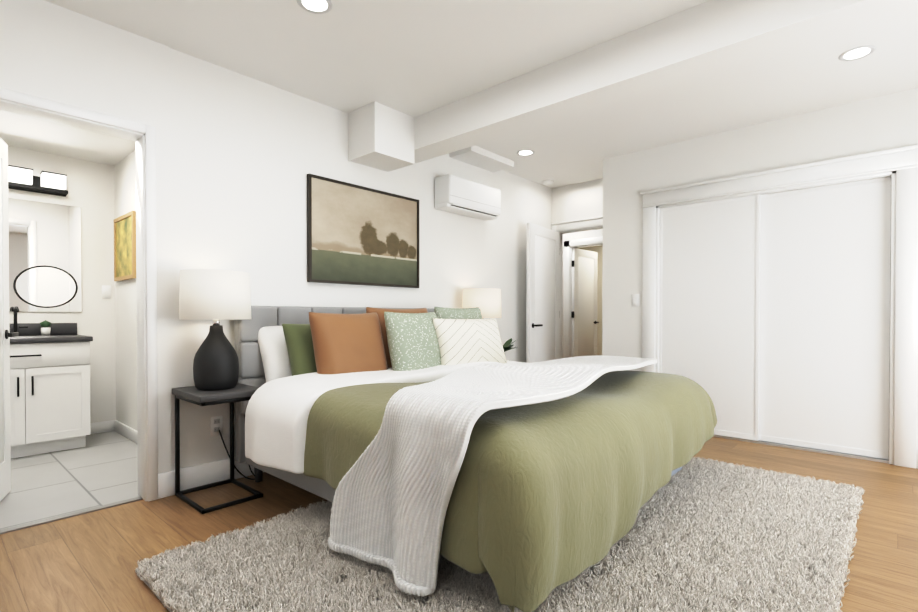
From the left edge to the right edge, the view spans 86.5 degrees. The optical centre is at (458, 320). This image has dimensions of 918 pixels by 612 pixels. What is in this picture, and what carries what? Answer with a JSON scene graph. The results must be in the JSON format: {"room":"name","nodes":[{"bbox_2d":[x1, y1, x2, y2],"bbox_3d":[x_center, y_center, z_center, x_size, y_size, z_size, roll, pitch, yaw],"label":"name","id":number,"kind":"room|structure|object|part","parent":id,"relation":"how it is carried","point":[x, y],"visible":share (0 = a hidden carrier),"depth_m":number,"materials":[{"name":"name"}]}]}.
{"room":"bedroom","nodes":[
{"label":"bedroom","id":0,"kind":"room"},
{"bbox_2d":[8,146,115,422],"bbox_3d":[-3.946,-0.287,3.517,0.120,2.580,2.670,1,1,42],"label":"wall","id":1,"kind":"structure","parent":0,"point":[90,187],"depth_m":4.26,"materials":[{"name":"white paint"}]},
{"bbox_2d":[8,165,67,196],"bbox_3d":[-3.471,-1.119,3.849,0.126,0.158,0.600,1,1,42],"label":"sconce","id":2,"kind":"object","parent":1,"relation":"attached to","point":[25,179],"visible":0.77,"depth_m":3.92,"materials":[{"name":"white glass"}]},
{"bbox_3d":[-3.464,-1.135,3.842,0.100,0.110,0.150,1,1,42],"label":"glass","id":3,"kind":"part","parent":2,"relation":"part of","materials":[{"name":"white glass"}]},
{"bbox_3d":[-3.324,-1.136,3.998,0.100,0.110,0.150,1,1,42],"label":"glass","id":4,"kind":"part","parent":2,"relation":"part of","materials":[{"name":"white glass"}]},
{"bbox_2d":[10,323,76,335],"bbox_3d":[-3.530,0.075,3.873,0.020,0.100,0.794,1,1,42],"label":"backsplash","id":5,"kind":"structure","parent":1,"relation":"attached to","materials":[{"name":"grey stone"}]},
{"bbox_2d":[8,198,81,311],"bbox_3d":[-3.526,-0.518,3.880,0.010,0.895,0.835,1,1,42],"label":"bathroom mirror","id":6,"kind":"object","parent":1,"relation":"attached to","point":[44,257],"visible":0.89,"depth_m":4.01,"materials":[{"name":"clear glass"}]},
{"bbox_2d":[90,420,114,433],"bbox_3d":[-3.895,0.952,3.484,0.015,0.096,2.430,1,1,42],"label":"baseboard","id":7,"kind":"structure","parent":1,"relation":"attached to","point":[102,427],"depth_m":4.30,"materials":[{"name":"white wood"}]},
{"bbox_2d":[102,285,110,298],"bbox_3d":[-3.130,-0.252,4.330,0.007,0.115,0.070,1,1,42],"label":"bathroom light switch","id":8,"kind":"object","parent":1,"relation":"attached to","point":[106,291],"visible":1,"depth_m":4.33,"materials":[{"name":"white plastic"}]},
{"bbox_2d":[0,110,135,165],"bbox_3d":[-3.164,-1.470,2.803,1.980,0.200,2.430,1,1,42],"label":"ceiling","id":9,"kind":"structure","parent":0,"point":[24,132],"depth_m":3.74,"materials":[{"name":"white paint"}]},
{"bbox_2d":[0,0,146,124],"bbox_3d":[-2.010,-1.303,2.419,0.012,0.525,0.800,1,1,42],"label":"wall","id":10,"kind":"structure","parent":0,"point":[53,52],"depth_m":2.47,"materials":[{"name":"white paint"}]},
{"bbox_2d":[114,150,136,430],"bbox_3d":[-2.312,-0.289,3.763,1.980,2.580,0.120,1,1,42],"label":"wall","id":11,"kind":"structure","parent":0,"point":[125,297],"depth_m":4.15,"materials":[{"name":"white paint"}]},
{"bbox_2d":[114,211,135,280],"bbox_3d":[-2.817,-0.613,4.111,0.560,0.540,0.028,1,1,42],"label":"framed picture","id":12,"kind":"object","parent":11,"relation":"attached to","point":[124,246],"visible":0.96,"depth_m":4.08,"materials":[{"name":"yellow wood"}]},
{"bbox_2d":[115,420,136,442],"bbox_3d":[-2.359,0.949,3.727,1.945,0.096,0.015,1,1,42],"label":"baseboard","id":13,"kind":"structure","parent":11,"relation":"attached to","point":[126,431],"depth_m":4.12,"materials":[{"name":"white wood"}]},
{"bbox_2d":[146,38,170,473],"bbox_3d":[-1.705,-0.279,2.769,0.012,2.580,0.114,1,1,42],"label":"wall","id":14,"kind":"structure","parent":0,"point":[157,71],"depth_m":2.78,"materials":[{"name":"white paint"}]},
{"bbox_2d":[158,471,174,498],"bbox_3d":[-1.676,0.941,2.793,0.015,0.140,0.089,1,1,42],"label":"baseboard","id":15,"kind":"structure","parent":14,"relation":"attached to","point":[166,484],"depth_m":2.79,"materials":[{"name":"white wood"}]},
{"bbox_2d":[169,48,551,469],"bbox_3d":[-0.315,-0.296,4.415,0.120,2.580,4.420,1,1,42],"label":"wall","id":16,"kind":"structure","parent":0,"point":[248,154],"depth_m":3.30,"materials":[{"name":"white paint"}]},
{"bbox_2d":[0,497,142,533],"bbox_3d":[-2.054,1.010,2.482,0.045,0.008,0.760,1,1,42],"label":"trim","id":17,"kind":"structure","parent":16,"relation":"attached to","point":[47,520],"depth_m":2.51,"materials":[{"name":"grey wood"}]},
{"bbox_2d":[0,88,145,133],"bbox_3d":[-1.999,-1.056,2.412,0.018,0.050,0.780,1,1,42],"label":"door frame","id":18,"kind":"structure","parent":16,"relation":"attached to","point":[42,103],"depth_m":2.45,"materials":[{"name":"white wood"}]},
{"bbox_2d":[135,134,146,500],"bbox_3d":[-1.794,-0.017,2.762,0.140,2.055,0.020,1,1,42],"label":"trim","id":19,"kind":"structure","parent":16,"relation":"attached to","point":[141,320],"depth_m":2.74,"materials":[{"name":"white wood"}]},
{"bbox_2d":[211,416,222,435],"bbox_3d":[-1.497,0.651,3.013,0.007,0.115,0.070,1,1,42],"label":"outlet","id":20,"kind":"object","parent":16,"relation":"attached to","point":[213,426],"visible":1,"depth_m":3.01,"materials":[{"name":"white plastic"}]},
{"bbox_2d":[171,457,263,490],"bbox_3d":[-0.273,0.925,4.372,0.015,0.140,4.166,1,1,42],"label":"baseboard","id":21,"kind":"structure","parent":16,"relation":"attached to","point":[203,474],"depth_m":2.98,"materials":[{"name":"white"}]},
{"bbox_2d":[307,174,418,287],"bbox_3d":[-0.713,-0.658,3.851,0.033,0.763,1.065,1,1,42],"label":"framed picture","id":22,"kind":"object","parent":16,"relation":"attached to","point":[358,235],"visible":0.94,"depth_m":3.78,"materials":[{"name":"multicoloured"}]},
{"bbox_2d":[435,174,500,220],"bbox_3d":[0.097,-1.150,4.622,0.200,0.285,0.750,1,1,42],"label":"air conditioner","id":23,"kind":"object","parent":16,"relation":"attached to","point":[460,196],"visible":1,"depth_m":4.47,"materials":[{"name":"white plastic"}]},
{"bbox_2d":[0,437,917,611],"bbox_3d":[0.736,1.051,1.790,5.070,0.060,6.940,1,1,42],"label":"floor","id":24,"kind":"structure","parent":0,"point":[87,562],"depth_m":2.29,"materials":[{"name":"brown wood"}]},
{"bbox_2d":[172,383,262,513],"bbox_3d":[-1.379,0.701,2.800,0.424,0.620,0.354,1,1,42],"label":"nightstand","id":25,"kind":"object","parent":24,"relation":"on","point":[238,392],"visible":0.75,"depth_m":2.76,"materials":[{"name":"black metal"}]},
{"bbox_2d":[179,269,254,479],"bbox_3d":[-1.374,0.363,2.839,0.394,1.278,0.453,1,1,42],"label":"lamp","id":26,"kind":"object","parent":25,"relation":"on","point":[216,296],"depth_m":2.69,"materials":[{"name":"black ceramic"}]},
{"bbox_3d":[-1.393,-0.140,2.797,0.373,0.270,0.373,1,1,42],"label":"lamp shade","id":27,"kind":"part","parent":26,"relation":"part of","materials":[{"name":"white fabric"}]},
{"bbox_3d":[-1.380,0.690,3.022,0.145,0.621,0.193,1,1,42],"label":"left lamp cord","id":28,"kind":"part","parent":26,"relation":"part of","materials":[{"name":"black plastic"}]},
{"bbox_2d":[234,306,716,611],"bbox_3d":[0.105,0.455,3.038,2.296,1.107,2.388,1,1,42],"label":"bed","id":29,"kind":"object","parent":24,"relation":"on","point":[411,444],"visible":1,"depth_m":2.01,"materials":[{"name":"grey fabric"}]},
{"bbox_3d":[-1.254,0.952,3.053,0.056,0.112,0.056,1,1,42],"label":"leg","id":30,"kind":"part","parent":29,"relation":"part of","materials":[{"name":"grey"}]},
{"bbox_2d":[258,326,291,382],"bbox_3d":[-1.001,0.231,3.303,0.206,0.460,0.760,-31,-19,38],"label":"pillow","id":31,"kind":"object","parent":29,"relation":"on","point":[273,358],"depth_m":3.06,"materials":[{"name":"fabric"}]},
{"bbox_3d":[-0.723,0.391,3.780,0.070,0.980,1.990,1,1,42],"label":"headboard","id":32,"kind":"part","parent":29,"relation":"part of","materials":[{"name":"grey fabric"}]},
{"bbox_2d":[432,318,506,364],"bbox_3d":[0.094,0.194,3.592,0.680,0.470,0.196,-1,-17,-42],"label":"pillow","id":33,"kind":"object","parent":29,"relation":"on","point":[465,341],"depth_m":3.46,"materials":[{"name":"white fabric"}]},
{"bbox_2d":[713,435,888,462],"bbox_3d":[2.449,0.991,3.979,1.588,0.016,0.073,1,1,42],"label":"track","id":34,"kind":"object","parent":24,"relation":"on","point":[819,451],"visible":0.64,"depth_m":3.72,"materials":[{"name":"silver metal"}]},
{"bbox_3d":[0.202,0.683,4.558,0.424,0.620,0.354,1,1,42],"label":"nightstand","id":35,"kind":"object","parent":24,"relation":"on","visible":0},
{"bbox_2d":[462,288,500,318],"bbox_3d":[0.214,0.039,4.602,0.373,0.665,0.373,1,1,42],"label":"lamp","id":36,"kind":"object","parent":35,"relation":"on","point":[487,301],"visible":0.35,"depth_m":4.44,"materials":[{"name":"white fabric"}]},
{"bbox_2d":[503,338,516,356],"bbox_3d":[0.462,0.272,4.497,0.234,0.201,0.288,1,1,42],"label":"plant","id":37,"kind":"object","parent":35,"relation":"on","point":[507,345],"visible":0.58,"depth_m":4.56,"materials":[{"name":"green plant"}]},
{"bbox_2d":[0,125,917,529],"bbox_3d":[0.362,-0.252,3.074,7.120,2.640,7.770,1,1,42],"label":"door frames","id":38,"kind":"structure","parent":0,"point":[98,469],"depth_m":3.33,"materials":[{"name":"wood"}]},
{"bbox_2d":[10,306,92,458],"bbox_3d":[-3.323,0.444,3.691,0.577,1.105,0.794,1,1,42],"label":"bathroom vanity","id":39,"kind":"object","parent":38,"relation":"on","point":[49,386],"visible":0.88,"depth_m":3.64,"materials":[{"name":"white wood"}]},
{"bbox_3d":[-3.263,0.622,3.380,0.018,0.545,0.379,1,1,42],"label":"door","id":40,"kind":"part","parent":39,"relation":"part of","materials":[{"name":"white wood"}]},
{"bbox_3d":[-3.138,0.474,3.472,0.010,0.140,0.012,1,1,42],"label":"handle","id":41,"kind":"part","parent":39,"relation":"part of","materials":[{"name":"black metal"}]},
{"bbox_3d":[-3.112,0.256,3.499,0.010,0.012,0.180,1,1,42],"label":"handle","id":42,"kind":"part","parent":39,"relation":"part of","materials":[{"name":"black metal"}]},
{"bbox_3d":[-3.086,0.473,3.530,0.010,0.140,0.012,1,1,42],"label":"handle","id":43,"kind":"part","parent":39,"relation":"part of","materials":[{"name":"black metal"}]},
{"bbox_3d":[-3.135,0.256,3.519,0.018,0.175,0.762,1,1,42],"label":"drawer","id":44,"kind":"part","parent":39,"relation":"part of","materials":[{"name":"white wood"}]},
{"bbox_2d":[10,335,92,343],"bbox_3d":[-3.325,0.144,3.689,0.572,0.035,0.794,1,1,42],"label":"countertop","id":45,"kind":"structure","parent":39,"relation":"on","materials":[{"name":"grey stone"}]},
{"bbox_2d":[14,306,27,331],"bbox_3d":[-3.429,0.007,3.817,0.149,0.235,0.097,1,1,42],"label":"faucet","id":46,"kind":"object","parent":45,"relation":"on","point":[16,309],"depth_m":3.82,"materials":[{"name":"black metal"}]},
{"bbox_2d":[10,336,50,337],"bbox_3d":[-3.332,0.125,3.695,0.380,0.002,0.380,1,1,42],"label":"sink","id":47,"kind":"object","parent":45,"relation":"in","point":[15,336],"depth_m":3.77,"materials":[{"name":"white ceramic"}]},
{"bbox_2d":[41,328,50,335],"bbox_3d":[-3.350,0.091,3.954,0.064,0.064,0.064,1,1,42],"label":"plant pot","id":48,"kind":"object","parent":45,"relation":"on","point":[44,331],"depth_m":3.93,"materials":[{"name":"white ceramic"}]},
{"bbox_2d":[40,320,50,327],"bbox_3d":[-3.350,0.029,3.953,0.067,0.060,0.070,1,1,42],"label":"plant","id":49,"kind":"object","parent":48,"relation":"in","point":[45,323],"depth_m":3.93,"materials":[{"name":"green plant"}]},
{"bbox_3d":[-3.006,0.620,3.665,0.018,0.545,0.379,1,1,42],"label":"door","id":50,"kind":"part","parent":39,"relation":"part of","materials":[{"name":"white wood"}]},
{"bbox_3d":[-1.722,-0.036,2.731,0.018,2.095,0.050,1,1,42],"label":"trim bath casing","id":51,"kind":"part","parent":38,"relation":"part of","materials":[{"name":"white wood"}]},
{"bbox_3d":[1.586,-0.103,7.187,0.095,2.140,0.018,1,1,42],"label":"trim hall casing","id":52,"kind":"part","parent":38,"relation":"part of","materials":[{"name":"white wood"}]},
{"bbox_3d":[1.757,-0.032,4.512,0.115,2.050,0.020,1,1,42],"label":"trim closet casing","id":53,"kind":"part","parent":38,"relation":"part of","materials":[{"name":"white wood"}]},
{"bbox_3d":[3.062,-0.020,3.339,0.115,2.050,0.020,1,1,42],"label":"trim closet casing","id":54,"kind":"part","parent":38,"relation":"part of","materials":[{"name":"white wood"}]},
{"bbox_2d":[44,0,917,187],"bbox_3d":[1.646,-1.620,2.828,5.140,0.100,9.740,1,1,42],"label":"ceiling","id":55,"kind":"structure","parent":0,"point":[414,58],"depth_m":2.94,"materials":[{"name":"white paint"}]},
{"bbox_2d":[297,0,332,13],"bbox_3d":[-0.711,-1.562,2.405,0.172,0.006,0.172,1,1,42],"label":"recessed light","id":56,"kind":"object","parent":55,"relation":"in","point":[318,6],"visible":1,"depth_m":2.42,"materials":[{"name":"white"}]},
{"bbox_2d":[348,101,414,171],"bbox_3d":[-0.596,-1.399,3.762,0.320,0.360,0.390,1,1,42],"label":"box","id":57,"kind":"object","parent":55,"relation":"attached to","point":[381,136],"visible":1,"depth_m":3.65,"materials":[{"name":"white paint"}]},
{"bbox_2d":[449,146,513,171],"bbox_3d":[0.231,-1.559,4.718,0.270,0.060,0.660,1,1,42],"label":"box","id":58,"kind":"object","parent":55,"relation":"attached to","point":[482,158],"visible":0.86,"depth_m":4.65,"materials":[{"name":"white paint"}]},
{"bbox_2d":[517,150,534,155],"bbox_3d":[0.630,-1.584,4.615,0.172,0.006,0.172,1,1,42],"label":"recessed light","id":59,"kind":"object","parent":55,"relation":"in","point":[526,152],"visible":0.94,"depth_m":4.60,"materials":[{"name":"white"}]},
{"bbox_2d":[542,180,553,185],"bbox_3d":[1.023,-1.580,5.606,0.130,0.034,0.130,1,1,42],"label":"smoke detector","id":60,"kind":"object","parent":55,"relation":"attached to","point":[547,182],"visible":1,"depth_m":5.57,"materials":[{"name":"white plastic"}]},
{"bbox_2d":[415,0,917,162],"bbox_3d":[1.318,-1.441,2.465,4.900,0.250,0.240,1,1,42],"label":"ceiling beam","id":61,"kind":"structure","parent":55,"relation":"attached to","point":[705,38],"depth_m":2.62,"materials":[{"name":"white paint"}]},
{"bbox_2d":[838,45,875,60],"bbox_3d":[2.338,-1.566,2.865,0.172,0.006,0.172,1,1,42],"label":"recessed light","id":62,"kind":"object","parent":55,"relation":"in","point":[859,53],"visible":1,"depth_m":2.86,"materials":[{"name":"white plastic"}]},
{"bbox_2d":[552,188,555,222],"bbox_3d":[1.189,-0.311,5.954,0.060,2.580,0.120,1,1,42],"label":"wall","id":63,"kind":"structure","parent":0,"point":[553,205],"depth_m":5.90,"materials":[{"name":"white paint"}]},
{"bbox_2d":[526,222,559,362],"bbox_3d":[0.989,-0.039,5.534,0.097,2.020,0.781,0,1,35],"label":"entry door","id":64,"kind":"structure","parent":63,"relation":"in","point":[542,295],"depth_m":5.47,"materials":[{"name":"white wood"}]},
{"label":"rail","id":65,"kind":"part","parent":64,"relation":"part of","materials":[{"name":"white wood"}]},
{"bbox_2d":[559,233,562,358],"bbox_3d":[1.219,-0.048,5.930,0.020,2.055,0.128,1,1,42],"label":"trim","id":66,"kind":"structure","parent":63,"relation":"attached to","point":[561,301],"depth_m":5.94,"materials":[{"name":"white wood"}]},
{"bbox_2d":[556,178,602,222],"bbox_3d":[1.502,-1.336,5.663,0.780,0.525,0.120,1,1,42],"label":"wall","id":67,"kind":"structure","parent":0,"point":[581,200],"depth_m":5.67,"materials":[{"name":"white paint"}]},
{"bbox_2d":[556,218,602,231],"bbox_3d":[1.456,-1.105,5.614,0.760,0.085,0.018,1,1,42],"label":"door frame","id":68,"kind":"structure","parent":67,"relation":"attached to","point":[580,225],"depth_m":5.65,"materials":[{"name":"white wood"}]},
{"bbox_2d":[560,226,602,233],"bbox_3d":[1.502,-1.063,5.665,0.780,0.020,0.128,1,1,42],"label":"trim","id":69,"kind":"structure","parent":67,"relation":"attached to","point":[581,230],"depth_m":5.72,"materials":[{"name":"white wood"}]},
{"bbox_2d":[562,229,602,357],"bbox_3d":[1.634,-0.324,7.234,1.610,2.580,0.120,1,1,42],"label":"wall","id":70,"kind":"structure","parent":0,"point":[586,234],"depth_m":7.10,"materials":[{"name":"white paint"}]},
{"bbox_2d":[570,247,571,356],"bbox_3d":[1.667,-0.061,7.205,0.020,2.055,0.124,1,1,42],"label":"trim","id":71,"kind":"structure","parent":70,"relation":"attached to","point":[570,301],"depth_m":7.16,"materials":[{"name":"white wood"}]},
{"bbox_2d":[564,236,602,246],"bbox_3d":[1.901,-1.123,6.894,0.940,0.095,0.018,1,1,42],"label":"door frame","id":72,"kind":"structure","parent":70,"relation":"attached to","point":[586,241],"depth_m":6.98,"materials":[{"name":"white wood"}]},
{"bbox_2d":[571,248,598,356],"bbox_3d":[1.940,-0.058,7.422,0.097,2.020,0.746,1,1,42],"label":"hall door","id":73,"kind":"structure","parent":70,"relation":"in","point":[584,298],"depth_m":7.39,"materials":[{"name":"white wood"}]},
{"bbox_3d":[1.937,-1.013,7.419,0.004,0.110,0.520,1,1,42],"label":"rail","id":74,"kind":"part","parent":73,"relation":"part of","materials":[{"name":"white wood"}]},
{"bbox_2d":[571,243,602,247],"bbox_3d":[1.945,-1.076,6.944,0.770,0.020,0.124,1,1,42],"label":"trim","id":75,"kind":"structure","parent":70,"relation":"attached to","point":[601,244],"depth_m":7.00,"materials":[{"name":"white wood"}]},
{"bbox_2d":[579,245,602,355],"bbox_3d":[3.113,-0.331,7.989,3.040,2.580,0.120,1,1,42],"label":"wall","id":76,"kind":"structure","parent":0,"point":[599,249],"depth_m":8.51,"materials":[{"name":"beige paint"}]},
{"bbox_2d":[602,88,917,447],"bbox_3d":[2.920,-0.287,3.545,3.945,2.580,0.100,1,1,42],"label":"wall","id":77,"kind":"structure","parent":0,"point":[870,125],"depth_m":4.18,"materials":[{"name":"white paint"}]},
{"bbox_2d":[632,294,638,305],"bbox_3d":[1.666,-0.190,4.601,0.070,0.115,0.007,1,1,42],"label":"light switch","id":78,"kind":"object","parent":77,"relation":"attached to","point":[635,295],"visible":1,"depth_m":4.60,"materials":[{"name":"white plastic"}]},
{"bbox_2d":[655,206,659,372],"bbox_3d":[1.846,-0.032,4.510,0.030,2.050,0.104,1,1,42],"label":"trim","id":79,"kind":"structure","parent":77,"relation":"attached to","point":[657,291],"depth_m":4.47,"materials":[{"name":"white wood"}]},
{"bbox_2d":[662,195,756,210],"bbox_3d":[2.134,-1.008,4.202,0.749,0.022,0.006,1,1,42],"label":"door frame","id":80,"kind":"structure","parent":77,"relation":"attached to","point":[712,202],"depth_m":4.17,"materials":[{"name":"white wood"}]},
{"bbox_2d":[659,175,890,459],"bbox_3d":[2.447,-0.021,3.968,1.588,2.000,0.077,1,1,42],"label":"closet doors","id":81,"kind":"structure","parent":77,"relation":"in","point":[774,319],"depth_m":3.85,"materials":[{"name":"white wood"}]},
{"bbox_3d":[1.847,-0.024,4.470,0.022,1.995,0.006,1,1,42],"label":"frame","id":82,"kind":"part","parent":81,"relation":"part of","materials":[{"name":"white wood"}]},
{"bbox_3d":[2.143,-0.021,4.222,0.793,1.995,0.020,1,1,42],"label":"panel","id":83,"kind":"part","parent":81,"relation":"part of","materials":[{"name":"white wood"}]},
{"bbox_3d":[2.134,0.954,4.222,0.749,0.045,0.006,1,1,42],"label":"frame","id":84,"kind":"part","parent":81,"relation":"part of","materials":[{"name":"white wood"}]},
{"bbox_3d":[2.421,-0.018,3.955,0.022,1.995,0.006,1,1,42],"label":"frame","id":85,"kind":"part","parent":81,"relation":"part of","materials":[{"name":"white wood"}]},
{"bbox_3d":[2.733,0.959,3.724,0.779,0.045,0.006,1,1,42],"label":"frame","id":86,"kind":"part","parent":81,"relation":"part of","materials":[{"name":"white wood"}]},
{"bbox_3d":[2.741,-0.016,3.724,0.823,1.995,0.020,1,1,42],"label":"panel","id":87,"kind":"part","parent":81,"relation":"part of","materials":[{"name":"white wood"}]},
{"bbox_3d":[3.030,-0.013,3.447,0.022,1.995,0.006,1,1,42],"label":"frame","id":88,"kind":"part","parent":81,"relation":"part of","materials":[{"name":"white wood"}]},
{"bbox_2d":[642,164,917,207],"bbox_3d":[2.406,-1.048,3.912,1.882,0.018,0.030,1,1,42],"label":"trim","id":89,"kind":"structure","parent":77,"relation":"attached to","point":[799,183],"depth_m":3.77,"materials":[{"name":"white wood"}]},
{"bbox_2d":[760,177,886,197],"bbox_3d":[2.733,-1.002,3.705,0.779,0.022,0.006,1,1,42],"label":"frame","id":90,"kind":"object","parent":77,"relation":"attached to","point":[828,187],"visible":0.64,"depth_m":3.67,"materials":[{"name":"white wood"}]},
{"bbox_2d":[889,171,895,464],"bbox_3d":[3.051,-0.021,3.427,0.030,2.050,0.104,1,1,42],"label":"trim","id":91,"kind":"structure","parent":77,"relation":"attached to","point":[892,316],"depth_m":3.39,"materials":[{"name":"white wood"}]},
{"bbox_2d":[916,448,917,468],"bbox_3d":[3.728,0.941,2.754,1.670,0.140,0.015,1,1,42],"label":"baseboard","id":92,"kind":"structure","parent":77,"relation":"attached to","point":[917,459],"depth_m":3.30,"materials":[{"name":"white wood"}]},
{"bbox_2d":[889,249,890,391],"bbox_3d":[2.790,-0.295,4.347,1.850,2.580,0.020,1,1,42],"label":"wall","id":93,"kind":"structure","parent":0,"point":[890,278],"depth_m":3.81,"materials":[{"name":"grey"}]},
{"bbox_3d":[-2.059,-1.304,2.463,0.120,0.525,0.800,1,1,42],"label":"wall","id":94,"kind":"structure","parent":0,"visible":0},
{"bbox_2d":[0,99,143,140],"bbox_3d":[-2.055,-1.031,2.462,0.140,0.020,0.800,1,1,42],"label":"trim","id":95,"kind":"structure","parent":94,"relation":"attached to","point":[36,113],"depth_m":2.49,"materials":[{"name":"white wood"}]},
{"bbox_3d":[-2.316,-0.011,2.182,0.140,2.055,0.020,1,1,42],"label":"trim","id":96,"kind":"structure","parent":0,"visible":0},
{"bbox_2d":[0,138,18,500],"bbox_3d":[-2.462,-0.009,2.518,0.150,2.020,0.751,0,1,-30],"label":"bathroom door","id":97,"kind":"structure","parent":96,"relation":"attached to","point":[5,449],"depth_m":2.77,"materials":[{"name":"white wood"}]},
{"bbox_3d":[-2.446,-0.964,2.521,0.004,0.110,0.525,0,1,-30],"label":"rail","id":98,"kind":"part","parent":97,"relation":"part of","materials":[{"name":"white wood"}]},
{"bbox_3d":[-2.446,0.901,2.540,0.004,0.200,0.525,0,1,-30],"label":"rail","id":99,"kind":"part","parent":97,"relation":"part of","materials":[{"name":"white wood"}]},
{"bbox_3d":[-2.529,0.081,2.768,0.018,0.022,0.148,0,1,-30],"label":"handle lever","id":100,"kind":"part","parent":97,"relation":"part of","materials":[{"name":"black metal"}]}
]}

